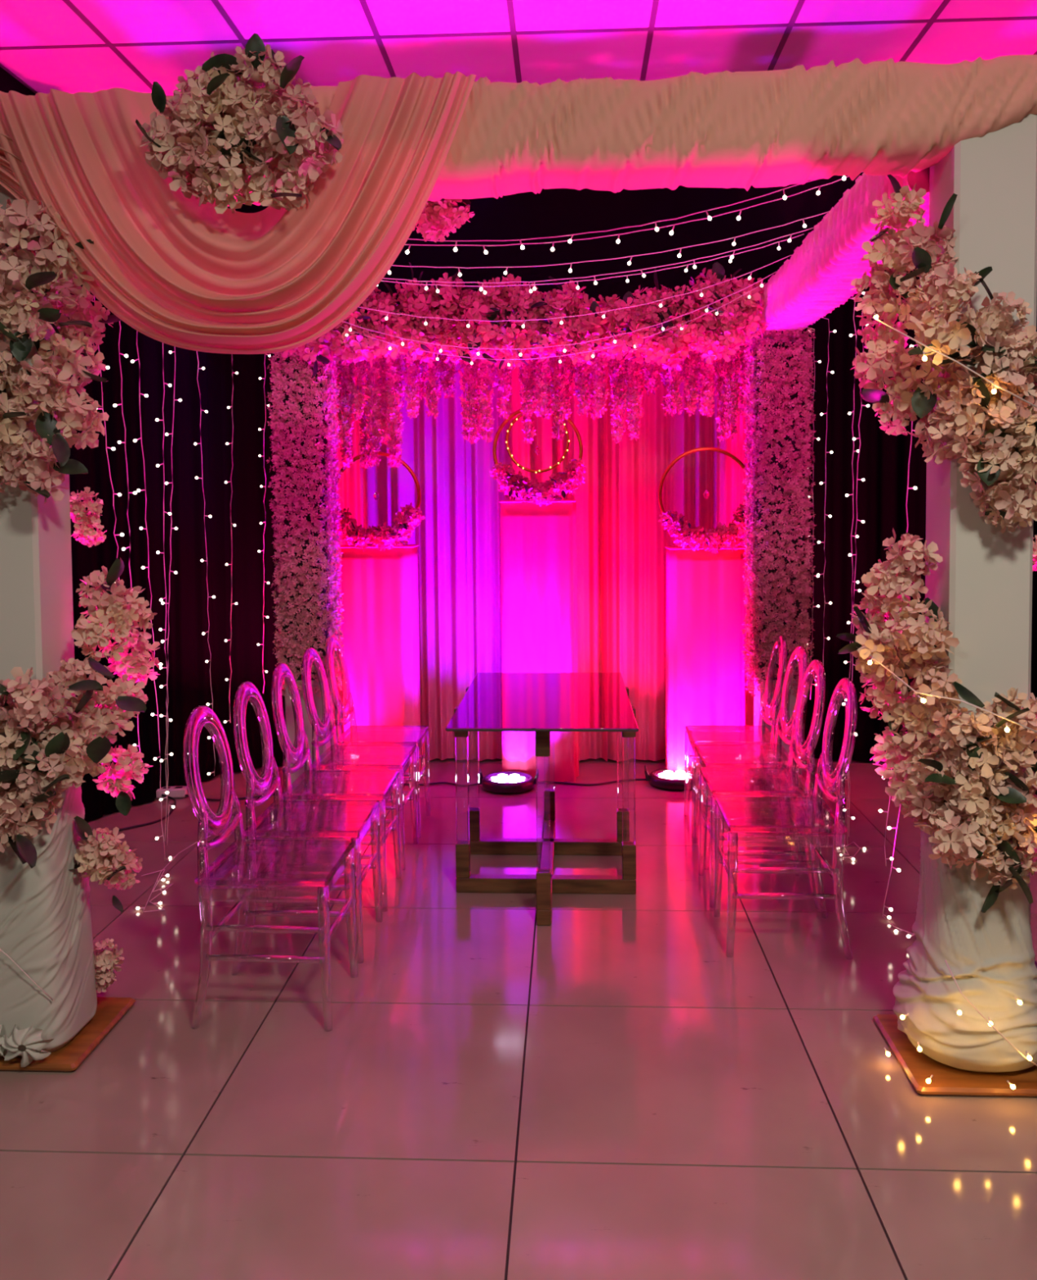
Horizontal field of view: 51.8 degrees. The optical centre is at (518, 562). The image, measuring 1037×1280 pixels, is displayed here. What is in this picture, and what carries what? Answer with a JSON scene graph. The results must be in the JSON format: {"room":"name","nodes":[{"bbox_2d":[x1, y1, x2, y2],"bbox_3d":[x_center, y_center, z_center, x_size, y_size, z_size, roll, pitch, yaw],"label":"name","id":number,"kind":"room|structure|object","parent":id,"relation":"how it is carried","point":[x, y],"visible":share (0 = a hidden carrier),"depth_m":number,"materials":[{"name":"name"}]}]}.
{"room":"event space","nodes":[
{"label":"event space","id":0,"kind":"room"},
{"bbox_2d":[0,66,35,95],"bbox_3d":[-2.603,-0.361,2.122,0.100,3.640,9.220,0,3,3],"label":"wall","id":1,"kind":"structure","parent":0,"point":[8,82],"depth_m":5.09,"materials":[{"name":"black"}]},
{"bbox_2d":[0,757,1036,1279],"bbox_3d":[0.005,1.482,2.354,6.434,0.105,9.951,0,3,3],"label":"floor","id":2,"kind":"structure","parent":0,"point":[601,1091],"depth_m":2.81,"materials":[{"name":"grey tile"}]},
{"bbox_2d":[0,184,135,1071],"bbox_3d":[-1.472,0.108,3.084,0.500,2.588,0.448,0,3,3],"label":"column","id":3,"kind":"structure","parent":2,"relation":"on","point":[46,929],"depth_m":2.97,"materials":[{"name":"grey fabric"}]},
{"bbox_2d":[0,198,121,503],"bbox_3d":[-1.301,-0.566,2.890,0.416,0.816,0.378,0,3,3],"label":"flower garland","id":4,"kind":"object","parent":3,"relation":"attached to","point":[18,222],"visible":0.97,"depth_m":2.83,"materials":[{"name":"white plant"}]},
{"bbox_2d":[0,486,159,993],"bbox_3d":[-1.297,0.550,3.013,0.532,1.533,0.530,-1,3,-11],"label":"flower garland","id":5,"kind":"object","parent":3,"relation":"attached to","point":[21,753],"visible":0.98,"depth_m":3.02,"materials":[{"name":"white plant"}]},
{"bbox_2d":[2,54,1036,206],"bbox_3d":[-0.031,-1.170,2.922,3.571,0.322,0.315,0,3,3],"label":"beam","id":6,"kind":"structure","parent":3,"relation":"on","point":[726,129],"depth_m":2.78,"materials":[{"name":"beige fabric"}]},
{"bbox_2d":[0,133,40,215],"bbox_3d":[-1.373,-1.031,2.830,0.249,0.277,0.062,-1,3,-2],"label":"drape tail","id":7,"kind":"object","parent":6,"relation":"hanging from","point":[8,180],"visible":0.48,"depth_m":2.83,"materials":[{"name":"brown fabric"}]},
{"bbox_2d":[0,71,475,354],"bbox_3d":[-0.759,-0.902,2.783,1.308,0.698,0.132,0,3,3],"label":"drape","id":8,"kind":"object","parent":6,"relation":"hanging from","point":[180,273],"visible":0.92,"depth_m":2.78,"materials":[{"name":"brown fabric"}]},
{"bbox_2d":[135,33,344,213],"bbox_3d":[-0.681,-1.090,2.684,0.515,0.426,0.223,0,3,6],"label":"flower ball","id":9,"kind":"object","parent":8,"relation":"attached to","point":[215,152],"visible":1,"depth_m":2.64,"materials":[{"name":"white plant"}]},
{"bbox_2d":[412,198,474,242],"bbox_3d":[-0.246,-1.086,3.119,0.233,0.290,0.173,0,3,3],"label":"cluster","id":10,"kind":"object","parent":6,"relation":"attached to","point":[444,213],"visible":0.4,"depth_m":3.10,"materials":[{"name":"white plant"}]},
{"bbox_3d":[-1.377,-1.169,4.268,0.246,0.246,2.340,0,3,3],"label":"beam","id":11,"kind":"structure","parent":3,"relation":"on","visible":0},
{"bbox_2d":[113,320,143,779],"bbox_3d":[-1.504,-0.134,4.133,0.102,1.972,0.038,0,3,3],"label":"strand","id":12,"kind":"object","parent":11,"relation":"hanging from","point":[125,355],"visible":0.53,"depth_m":4.12,"materials":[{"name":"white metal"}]},
{"bbox_2d":[130,333,168,861],"bbox_3d":[-1.490,0.048,4.314,0.117,2.352,0.034,0,3,3],"label":"strand","id":13,"kind":"object","parent":11,"relation":"hanging from","point":[131,361],"visible":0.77,"depth_m":4.31,"materials":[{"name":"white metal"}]},
{"bbox_2d":[155,342,174,846],"bbox_3d":[-1.494,0.045,4.571,0.123,2.372,0.034,-1,3,-6],"label":"strand","id":14,"kind":"object","parent":11,"relation":"hanging from","point":[169,384],"visible":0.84,"depth_m":4.57,"materials":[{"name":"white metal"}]},
{"bbox_2d":[159,350,182,840],"bbox_3d":[-1.514,0.049,4.698,0.179,2.392,0.043,0,3,3],"label":"strand","id":15,"kind":"object","parent":11,"relation":"hanging from","point":[170,352],"visible":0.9,"depth_m":4.70,"materials":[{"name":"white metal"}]},
{"bbox_2d":[193,351,215,776],"bbox_3d":[-1.463,-0.076,4.995,0.100,2.172,0.048,1,3,22],"label":"strand","id":16,"kind":"object","parent":11,"relation":"hanging from","point":[202,368],"visible":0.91,"depth_m":5.00,"materials":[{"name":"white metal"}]},
{"bbox_2d":[223,358,238,723],"bbox_3d":[-1.462,-0.176,5.505,0.151,2.022,0.038,0,3,3],"label":"strand","id":17,"kind":"object","parent":11,"relation":"hanging from","point":[237,372],"visible":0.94,"depth_m":5.51,"materials":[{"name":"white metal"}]},
{"bbox_2d":[337,282,764,366],"bbox_3d":[-0.017,-1.140,5.167,2.392,0.374,0.024,0,3,4],"label":"string","id":18,"kind":"object","parent":11,"relation":"hanging from","point":[748,296],"visible":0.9,"depth_m":5.16,"materials":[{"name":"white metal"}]},
{"bbox_2d":[376,233,804,293],"bbox_3d":[-0.059,-1.195,4.319,2.391,0.210,0.031,0,3,4],"label":"string","id":19,"kind":"object","parent":11,"relation":"hanging from","point":[778,247],"visible":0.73,"depth_m":4.30,"materials":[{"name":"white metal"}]},
{"bbox_2d":[382,227,813,290],"bbox_3d":[-0.066,-1.167,4.157,2.391,0.215,0.029,0,3,4],"label":"string","id":20,"kind":"object","parent":11,"relation":"hanging from","point":[789,239],"visible":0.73,"depth_m":4.13,"materials":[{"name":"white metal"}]},
{"bbox_2d":[387,211,829,276],"bbox_3d":[-0.079,-1.152,3.901,2.391,0.204,0.033,0,3,4],"label":"string","id":21,"kind":"object","parent":11,"relation":"hanging from","point":[804,225],"visible":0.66,"depth_m":3.88,"materials":[{"name":"white plastic"}]},
{"bbox_2d":[404,171,862,253],"bbox_3d":[-0.101,-1.108,3.427,2.391,0.237,0.032,0,3,4],"label":"string","id":22,"kind":"object","parent":11,"relation":"hanging from","point":[738,218],"visible":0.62,"depth_m":3.40,"materials":[{"name":"white plastic"}]},
{"bbox_2d":[155,786,187,798],"bbox_3d":[-1.906,1.246,5.786,0.220,0.051,0.070,-1,3,-4],"label":"power strip","id":23,"kind":"object","parent":2,"relation":"on","point":[174,791],"visible":0.56,"depth_m":5.76,"materials":[{"name":"grey plastic"}]},
{"bbox_2d":[182,705,357,1031],"bbox_3d":[-0.778,0.918,3.353,0.462,0.940,0.393,0,3,3],"label":"chair","id":24,"kind":"object","parent":2,"relation":"on","point":[228,819],"visible":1,"depth_m":3.25,"materials":[{"name":"clear plastic"}]},
{"bbox_2d":[266,351,344,800],"bbox_3d":[-1.108,0.058,5.577,0.352,2.441,0.327,0,3,3],"label":"column","id":25,"kind":"structure","parent":2,"relation":"on","point":[305,459],"depth_m":5.45,"materials":[{"name":"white plant"}]},
{"bbox_2d":[324,300,766,338],"bbox_3d":[0.036,-1.226,5.451,2.500,0.150,0.200,0,3,3],"label":"beam","id":26,"kind":"structure","parent":25,"relation":"on","point":[451,326],"depth_m":5.33,"materials":[{"name":"grey fabric"}]},
{"bbox_2d":[281,262,768,377],"bbox_3d":[0.007,-1.201,5.259,2.424,0.560,0.332,0,3,3],"label":"flower garland","id":27,"kind":"object","parent":26,"relation":"attached to","point":[460,304],"visible":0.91,"depth_m":5.20,"materials":[{"name":"pink plant"}]},
{"bbox_3d":[0.126,-1.225,5.667,2.320,0.041,0.281,0,3,3],"label":"rail","id":28,"kind":"object","parent":26,"relation":"attached to","visible":0},
{"bbox_2d":[333,354,355,469],"bbox_3d":[-0.931,-0.856,5.741,0.136,0.714,0.124,-3,4,-43],"label":"vine","id":29,"kind":"object","parent":28,"relation":"hanging from","point":[348,454],"visible":0.75,"depth_m":5.73,"materials":[{"name":"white plant"}]},
{"bbox_2d":[347,357,367,420],"bbox_3d":[-0.866,-0.990,5.725,0.136,0.453,0.122,1,3,23],"label":"vine","id":30,"kind":"object","parent":28,"relation":"hanging from","point":[358,394],"visible":0.73,"depth_m":5.71,"materials":[{"name":"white plant"}]},
{"bbox_2d":[355,360,375,468],"bbox_3d":[-0.844,-0.873,5.875,0.120,0.716,0.131,1,3,33],"label":"vine","id":31,"kind":"object","parent":28,"relation":"hanging from","point":[365,464],"visible":0.36,"depth_m":5.87,"materials":[{"name":"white plant"}]},
{"bbox_2d":[361,355,384,467],"bbox_3d":[-0.776,-0.864,5.688,0.131,0.716,0.121,0,3,7],"label":"vine","id":32,"kind":"object","parent":28,"relation":"hanging from","point":[375,445],"visible":0.84,"depth_m":5.68,"materials":[{"name":"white plant"}]},
{"bbox_2d":[373,355,391,444],"bbox_3d":[-0.739,-0.932,5.817,0.127,0.586,0.130,2,4,43],"label":"vine","id":33,"kind":"object","parent":28,"relation":"hanging from","point":[382,432],"visible":0.41,"depth_m":5.80,"materials":[{"name":"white plant"}]},
{"bbox_2d":[381,346,404,467],"bbox_3d":[-0.667,-0.860,5.678,0.126,0.713,0.142,0,3,9],"label":"vine","id":34,"kind":"object","parent":28,"relation":"hanging from","point":[392,411],"visible":0.84,"depth_m":5.68,"materials":[{"name":"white plant"}]},
{"bbox_2d":[382,345,406,469],"bbox_3d":[-0.672,-0.861,5.814,0.136,0.714,0.124,1,3,31],"label":"vine","id":35,"kind":"object","parent":28,"relation":"hanging from","point":[397,373],"visible":0.29,"depth_m":5.81,"materials":[{"name":"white plant"}]},
{"bbox_2d":[402,347,422,419],"bbox_3d":[-0.564,-0.993,5.704,0.121,0.459,0.134,-1,3,-2],"label":"vine","id":36,"kind":"object","parent":28,"relation":"hanging from","point":[413,404],"visible":0.75,"depth_m":5.69,"materials":[{"name":"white plant"}]},
{"bbox_2d":[421,345,443,418],"bbox_3d":[-0.455,-0.989,5.681,0.126,0.448,0.112,-2,3,-29],"label":"vine","id":37,"kind":"object","parent":28,"relation":"hanging from","point":[433,372],"visible":0.7,"depth_m":5.67,"materials":[{"name":"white plant"}]},
{"bbox_2d":[438,352,456,396],"bbox_3d":[-0.374,-1.050,5.692,0.130,0.333,0.119,-1,3,-16],"label":"vine","id":38,"kind":"object","parent":28,"relation":"hanging from","point":[449,379],"visible":0.62,"depth_m":5.69,"materials":[{"name":"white plant"}]},
{"bbox_2d":[457,350,478,442],"bbox_3d":[-0.268,-0.930,5.684,0.133,0.586,0.124,1,3,32],"label":"vine","id":39,"kind":"object","parent":28,"relation":"hanging from","point":[469,397],"visible":0.85,"depth_m":5.67,"materials":[{"name":"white plant"}]},
{"bbox_2d":[463,350,483,444],"bbox_3d":[-0.239,-0.936,5.794,0.124,0.586,0.130,-1,3,-18],"label":"vine","id":40,"kind":"object","parent":28,"relation":"hanging from","point":[477,426],"visible":0.3,"depth_m":5.78,"materials":[{"name":"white plant"}]},
{"bbox_2d":[474,348,495,443],"bbox_3d":[-0.176,-0.931,5.678,0.130,0.586,0.124,-1,3,-3],"label":"vine","id":41,"kind":"object","parent":28,"relation":"hanging from","point":[482,400],"visible":0.73,"depth_m":5.67,"materials":[{"name":"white plant"}]},
{"bbox_2d":[493,353,513,395],"bbox_3d":[-0.080,-1.056,5.681,0.121,0.338,0.123,2,4,43],"label":"vine","id":42,"kind":"object","parent":28,"relation":"hanging from","point":[500,384],"visible":0.51,"depth_m":5.68,"materials":[{"name":"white plant"}]},
{"bbox_2d":[494,352,515,420],"bbox_3d":[-0.079,-1.002,5.806,0.134,0.459,0.121,-2,3,-35],"label":"vine","id":43,"kind":"object","parent":28,"relation":"hanging from","point":[505,399],"visible":0.32,"depth_m":5.79,"materials":[{"name":"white plant"}]},
{"bbox_2d":[516,354,537,417],"bbox_3d":[0.038,-0.994,5.659,0.132,0.453,0.119,1,3,35],"label":"vine","id":44,"kind":"object","parent":28,"relation":"hanging from","point":[527,398],"visible":0.72,"depth_m":5.64,"materials":[{"name":"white plant"}]},
{"bbox_2d":[518,352,538,444],"bbox_3d":[0.054,-0.940,5.831,0.124,0.586,0.130,1,3,32],"label":"vine","id":45,"kind":"object","parent":28,"relation":"hanging from","point":[529,430],"visible":0.27,"depth_m":5.82,"materials":[{"name":"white plant"}]},
{"bbox_2d":[530,347,551,417],"bbox_3d":[0.118,-0.992,5.632,0.113,0.448,0.126,1,3,21],"label":"vine","id":46,"kind":"object","parent":28,"relation":"hanging from","point":[540,398],"visible":0.69,"depth_m":5.63,"materials":[{"name":"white plant"}]},
{"bbox_2d":[547,345,570,441],"bbox_3d":[0.214,-0.932,5.653,0.117,0.586,0.128,-3,4,-43],"label":"vine","id":47,"kind":"object","parent":28,"relation":"hanging from","point":[559,416],"visible":0.76,"depth_m":5.64,"materials":[{"name":"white plant"}]},
{"bbox_2d":[553,342,573,419],"bbox_3d":[0.256,-1.002,5.811,0.126,0.448,0.112,2,4,44],"label":"vine","id":48,"kind":"object","parent":28,"relation":"hanging from","point":[566,390],"visible":0.45,"depth_m":5.81,"materials":[{"name":"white plant"}]},
{"bbox_2d":[573,339,591,417],"bbox_3d":[0.342,-0.995,5.640,0.122,0.453,0.136,1,3,25],"label":"vine","id":49,"kind":"object","parent":28,"relation":"hanging from","point":[580,380],"visible":0.68,"depth_m":5.63,"materials":[{"name":"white plant"}]},
{"bbox_2d":[589,349,609,416],"bbox_3d":[0.422,-0.994,5.631,0.126,0.448,0.112,0,3,3],"label":"vine","id":50,"kind":"object","parent":28,"relation":"hanging from","point":[599,408],"visible":0.62,"depth_m":5.62,"materials":[{"name":"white plant"}]},
{"bbox_2d":[607,358,627,443],"bbox_3d":[0.538,-0.937,5.766,0.120,0.589,0.125,1,3,23],"label":"vine","id":51,"kind":"object","parent":28,"relation":"hanging from","point":[618,421],"visible":0.45,"depth_m":5.76,"materials":[{"name":"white plant"}]},
{"bbox_2d":[610,347,627,416],"bbox_3d":[0.535,-0.997,5.646,0.118,0.453,0.133,1,3,32],"label":"vine","id":52,"kind":"object","parent":28,"relation":"hanging from","point":[620,371],"visible":0.74,"depth_m":5.63,"materials":[{"name":"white plant"}]},
{"bbox_2d":[621,340,642,440],"bbox_3d":[0.609,-0.936,5.660,0.128,0.586,0.117,-3,4,-45],"label":"vine","id":53,"kind":"object","parent":28,"relation":"hanging from","point":[631,414],"visible":0.77,"depth_m":5.65,"materials":[{"name":"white plant"}]},
{"bbox_2d":[640,352,659,391],"bbox_3d":[0.695,-1.058,5.603,0.112,0.342,0.132,-2,3,-27],"label":"vine","id":54,"kind":"object","parent":28,"relation":"hanging from","point":[651,366],"visible":0.48,"depth_m":5.59,"materials":[{"name":"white plant"}]},
{"bbox_2d":[659,355,679,417],"bbox_3d":[0.816,-1.006,5.749,0.134,0.459,0.121,-1,3,-11],"label":"vine","id":55,"kind":"object","parent":28,"relation":"hanging from","point":[665,407],"visible":0.32,"depth_m":5.74,"materials":[{"name":"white plant"}]},
{"bbox_2d":[665,357,684,416],"bbox_3d":[0.824,-0.999,5.612,0.134,0.459,0.121,-1,3,-3],"label":"vine","id":56,"kind":"object","parent":28,"relation":"hanging from","point":[677,402],"visible":0.53,"depth_m":5.61,"materials":[{"name":"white plant"}]},
{"bbox_2d":[680,342,701,416],"bbox_3d":[0.906,-0.999,5.628,0.122,0.453,0.136,-3,4,-37],"label":"vine","id":57,"kind":"object","parent":28,"relation":"hanging from","point":[692,407],"visible":0.77,"depth_m":5.62,"materials":[{"name":"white plant"}]},
{"bbox_2d":[696,341,718,415],"bbox_3d":[0.986,-0.997,5.605,0.113,0.448,0.126,2,4,44],"label":"vine","id":58,"kind":"object","parent":28,"relation":"hanging from","point":[707,402],"visible":0.7,"depth_m":5.60,"materials":[{"name":"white plant"}]},
{"bbox_2d":[713,347,734,441],"bbox_3d":[1.112,-0.946,5.767,0.130,0.586,0.124,0,3,4],"label":"vine","id":59,"kind":"object","parent":28,"relation":"hanging from","point":[722,436],"visible":0.38,"depth_m":5.76,"materials":[{"name":"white plant"}]},
{"bbox_2d":[719,342,742,439],"bbox_3d":[1.114,-0.937,5.606,0.130,0.586,0.127,1,3,22],"label":"vine","id":60,"kind":"object","parent":28,"relation":"hanging from","point":[726,376],"visible":0.79,"depth_m":5.60,"materials":[{"name":"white plant"}]},
{"bbox_2d":[732,337,753,417],"bbox_3d":[1.207,-1.005,5.727,0.126,0.448,0.113,0,3,19],"label":"vine","id":61,"kind":"object","parent":28,"relation":"hanging from","point":[741,408],"visible":0.3,"depth_m":5.71,"materials":[{"name":"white plant"}]},
{"bbox_2d":[232,681,382,964],"bbox_3d":[-0.755,0.895,3.824,0.462,0.940,0.393,0,3,3],"label":"chair","id":62,"kind":"object","parent":2,"relation":"on","point":[268,783],"visible":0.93,"depth_m":3.81,"materials":[{"name":"clear plastic"}]},
{"bbox_2d":[271,662,401,911],"bbox_3d":[-0.733,0.872,4.293,0.462,0.940,0.393,0,3,2],"label":"chair","id":63,"kind":"object","parent":2,"relation":"on","point":[298,754],"visible":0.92,"depth_m":4.34,"materials":[{"name":"clear plastic"}]},
{"bbox_2d":[301,647,417,871],"bbox_3d":[-0.710,0.848,4.767,0.462,0.940,0.393,0,3,3],"label":"chair","id":64,"kind":"object","parent":2,"relation":"on","point":[325,730],"visible":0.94,"depth_m":4.82,"materials":[{"name":"clear plastic"}]},
{"bbox_2d":[325,635,430,838],"bbox_3d":[-0.688,0.826,5.216,0.462,0.940,0.393,0,3,3],"label":"chair","id":65,"kind":"object","parent":2,"relation":"on","point":[345,709],"visible":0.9,"depth_m":5.30,"materials":[{"name":"clear plastic"}]},
{"bbox_2d":[339,544,421,777],"bbox_3d":[-0.798,0.573,6.201,0.444,1.347,0.263,0,3,3],"label":"plinth","id":66,"kind":"object","parent":2,"relation":"on","point":[380,614],"visible":0.66,"depth_m":6.08,"materials":[{"name":"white fabric"}]},
{"bbox_2d":[333,451,425,551],"bbox_3d":[-0.803,-0.343,6.054,0.563,0.573,0.198,0,3,3],"label":"hoop","id":67,"kind":"object","parent":66,"relation":"on","point":[409,517],"visible":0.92,"depth_m":6.03,"materials":[{"name":"gold metal"}]},
{"bbox_2d":[476,768,538,793],"bbox_3d":[-0.058,1.206,5.916,0.343,0.098,0.298,0,3,3],"label":"spotlight","id":68,"kind":"object","parent":2,"relation":"on","point":[500,782],"visible":0.98,"depth_m":5.85,"materials":[{"name":"black plastic"}]},
{"bbox_2d":[499,499,578,782],"bbox_3d":[0.120,0.443,6.149,0.449,1.597,0.266,0,3,3],"label":"plinth","id":69,"kind":"object","parent":2,"relation":"on","point":[538,544],"visible":0.83,"depth_m":6.03,"materials":[{"name":"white fabric"}]},
{"bbox_2d":[488,405,586,506],"bbox_3d":[0.110,-0.599,5.997,0.541,0.572,0.195,0,3,3],"label":"hoop","id":70,"kind":"object","parent":69,"relation":"on","point":[518,489],"visible":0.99,"depth_m":5.97,"materials":[{"name":"gold metal"}]},
{"bbox_2d":[445,672,638,925],"bbox_3d":[0.117,0.942,4.487,0.724,0.763,1.312,0,3,3],"label":"table","id":71,"kind":"object","parent":2,"relation":"on","point":[542,704],"visible":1,"depth_m":4.31,"materials":[{"name":"clear glass"}]},
{"bbox_2d":[644,764,692,790],"bbox_3d":[0.875,1.196,5.961,0.343,0.098,0.298,0,3,3],"label":"spotlight","id":72,"kind":"object","parent":2,"relation":"on","point":[664,779],"visible":0.73,"depth_m":5.89,"materials":[{"name":"black plastic"}]},
{"bbox_2d":[664,545,745,771],"bbox_3d":[1.067,0.572,6.114,0.446,1.327,0.265,0,3,3],"label":"plinth","id":73,"kind":"object","parent":2,"relation":"on","point":[704,664],"visible":0.91,"depth_m":5.99,"materials":[{"name":"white fabric"}]},
{"bbox_2d":[657,446,752,553],"bbox_3d":[1.063,-0.348,5.955,0.564,0.597,0.212,0,3,3],"label":"hoop","id":74,"kind":"object","parent":73,"relation":"on","point":[722,537],"visible":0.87,"depth_m":5.94,"materials":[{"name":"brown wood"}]},
{"bbox_2d":[684,634,786,838],"bbox_3d":[1.048,0.815,5.152,0.462,0.940,0.393,0,3,3],"label":"chair","id":75,"kind":"object","parent":2,"relation":"on","point":[769,708],"visible":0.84,"depth_m":5.24,"materials":[{"name":"clear plastic"}]},
{"bbox_2d":[693,645,808,870],"bbox_3d":[1.028,0.836,4.723,0.462,0.940,0.393,0,3,2],"label":"chair","id":76,"kind":"object","parent":2,"relation":"on","point":[784,726],"visible":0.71,"depth_m":4.81,"materials":[{"name":"clear plastic"}]},
{"bbox_2d":[697,659,825,909],"bbox_3d":[0.977,0.858,4.286,0.462,0.940,0.393,0,3,3],"label":"chair","id":77,"kind":"object","parent":2,"relation":"on","point":[801,751],"visible":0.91,"depth_m":4.30,"materials":[{"name":"clear plastic"}]},
{"bbox_2d":[741,327,816,797],"bbox_3d":[1.329,0.045,5.458,0.349,2.439,0.321,0,3,3],"label":"column","id":78,"kind":"structure","parent":2,"relation":"on","point":[777,369],"depth_m":5.33,"materials":[{"name":"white plant"}]},
{"bbox_2d":[757,167,929,331],"bbox_3d":[1.249,-1.184,4.142,0.245,0.245,2.340,0,3,3],"label":"beam","id":79,"kind":"structure","parent":78,"relation":"on","point":[817,277],"depth_m":4.00,"materials":[{"name":"pink fabric"}]},
{"bbox_2d":[342,271,776,355],"bbox_3d":[-0.031,-1.126,4.890,2.392,0.360,0.024,0,3,4],"label":"string","id":80,"kind":"object","parent":79,"relation":"hanging from","point":[761,285],"visible":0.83,"depth_m":4.88,"materials":[{"name":"white plastic"}]},
{"bbox_2d":[358,254,791,328],"bbox_3d":[-0.046,-1.147,4.572,2.392,0.282,0.032,0,3,4],"label":"string","id":81,"kind":"object","parent":79,"relation":"hanging from","point":[749,277],"visible":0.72,"depth_m":4.55,"materials":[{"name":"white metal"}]},
{"bbox_2d":[408,175,845,251],"bbox_3d":[-0.104,-1.115,3.374,2.392,0.256,0.034,0,3,4],"label":"string","id":82,"kind":"object","parent":79,"relation":"hanging from","point":[843,178],"visible":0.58,"depth_m":3.35,"materials":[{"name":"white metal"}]},
{"bbox_2d":[816,317,835,666],"bbox_3d":[1.484,-0.210,5.195,0.106,1.972,0.042,0,3,3],"label":"strand","id":83,"kind":"object","parent":79,"relation":"hanging from","point":[834,331],"visible":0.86,"depth_m":5.18,"materials":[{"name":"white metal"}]},
{"bbox_2d":[841,297,858,836],"bbox_3d":[1.462,0.029,4.723,0.105,2.402,0.037,0,3,3],"label":"strand","id":84,"kind":"object","parent":79,"relation":"hanging from","point":[850,335],"visible":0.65,"depth_m":4.72,"materials":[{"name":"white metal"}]},
{"bbox_2d":[844,291,869,844],"bbox_3d":[1.454,0.034,4.613,0.111,2.402,0.040,0,3,3],"label":"strand","id":85,"kind":"object","parent":79,"relation":"hanging from","point":[863,292],"visible":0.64,"depth_m":4.61,"materials":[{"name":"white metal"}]},
{"bbox_2d":[713,677,857,959],"bbox_3d":[0.954,0.881,3.827,0.462,0.940,0.393,0,3,3],"label":"chair","id":86,"kind":"object","parent":2,"relation":"on","point":[828,780],"visible":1,"depth_m":3.67,"materials":[{"name":"clear plastic"}]},
{"bbox_2d":[872,113,1036,1097],"bbox_3d":[1.333,0.093,2.923,0.580,2.588,0.420,0,3,3],"label":"column","id":87,"kind":"structure","parent":2,"relation":"on","point":[981,585],"depth_m":2.83,"materials":[{"name":"grey fabric"}]},
{"bbox_2d":[835,528,1036,912],"bbox_3d":[1.137,0.411,2.812,0.587,1.004,0.324,2,4,41],"label":"flower garland","id":88,"kind":"object","parent":87,"relation":"attached to","point":[973,764],"visible":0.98,"depth_m":2.78,"materials":[{"name":"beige plant"}]},
{"bbox_2d":[867,653,1036,732],"bbox_3d":[1.097,0.472,2.724,0.437,0.431,0.154,1,3,32],"label":"string","id":89,"kind":"object","parent":88,"relation":"attached to","point":[869,662],"visible":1,"depth_m":2.68,"materials":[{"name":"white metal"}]},
{"bbox_2d":[850,173,1036,571],"bbox_3d":[1.192,-0.509,2.792,0.610,1.080,0.467,0,3,12],"label":"flower garland","id":90,"kind":"object","parent":87,"relation":"attached to","point":[1002,453],"visible":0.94,"depth_m":2.72,"materials":[{"name":"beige plant"}]},
{"bbox_2d":[871,312,1036,408],"bbox_3d":[1.082,-0.506,2.651,0.412,0.273,0.130,1,3,26],"label":"string","id":91,"kind":"object","parent":90,"relation":"attached to","point":[924,357],"visible":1,"depth_m":2.62,"materials":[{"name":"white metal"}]},
{"bbox_2d":[883,960,1036,1089],"bbox_3d":[1.153,1.215,2.794,0.403,0.311,0.143,1,3,29],"label":"string","id":92,"kind":"object","parent":87,"relation":"attached to","point":[1028,1058],"visible":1,"depth_m":2.75,"materials":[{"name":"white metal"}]},
{"bbox_3d":[0.164,-0.135,6.521,2.900,2.713,0.030,0,3,3],"label":"stand","id":93,"kind":"object","parent":2,"relation":"on","visible":0},
{"bbox_2d":[64,284,284,822],"bbox_3d":[-1.839,-0.233,5.797,0.309,2.988,2.216,2,3,35],"label":"drape","id":94,"kind":"object","parent":93,"relation":"hanging from","point":[188,682],"visible":0.44,"depth_m":5.93,"materials":[{"name":"black fabric"}]},
{"bbox_2d":[328,347,473,760],"bbox_3d":[-0.749,-0.117,6.485,0.920,2.665,0.137,0,3,3],"label":"curtain","id":95,"kind":"object","parent":93,"relation":"hanging from","point":[434,449],"visible":0.44,"depth_m":6.46,"materials":[{"name":"pink fabric"}]},
{"bbox_2d":[464,350,607,761],"bbox_3d":[0.110,-0.122,6.447,0.840,2.665,0.155,0,3,3],"label":"curtain","id":96,"kind":"object","parent":93,"relation":"hanging from","point":[485,496],"visible":0.34,"depth_m":6.43,"materials":[{"name":"pink fabric"}]},
{"bbox_2d":[602,330,775,761],"bbox_3d":[1.019,-0.127,6.405,1.020,2.665,0.153,0,3,3],"label":"curtain","id":97,"kind":"object","parent":93,"relation":"hanging from","point":[636,540],"visible":0.34,"depth_m":6.39,"materials":[{"name":"pink fabric"}]},
{"bbox_2d":[757,263,1036,761],"bbox_3d":[2.345,-0.292,6.320,1.820,2.988,0.054,0,3,11],"label":"drape","id":98,"kind":"object","parent":93,"relation":"hanging from","point":[883,458],"visible":0.25,"depth_m":6.38,"materials":[{"name":"black fabric"}]},
{"bbox_2d":[0,0,1036,96],"bbox_3d":[0.401,-2.244,1.885,6.145,0.104,9.420,0,3,3],"label":"ceiling","id":99,"kind":"structure","parent":0,"point":[72,46],"depth_m":4.72,"materials":[{"name":"white tile"}]},
{"bbox_2d":[227,172,920,305],"bbox_3d":[0.492,-0.607,6.632,5.850,3.640,0.100,0,3,3],"label":"wall","id":100,"kind":"structure","parent":0,"point":[550,212],"depth_m":6.51,"materials":[{"name":"black"}]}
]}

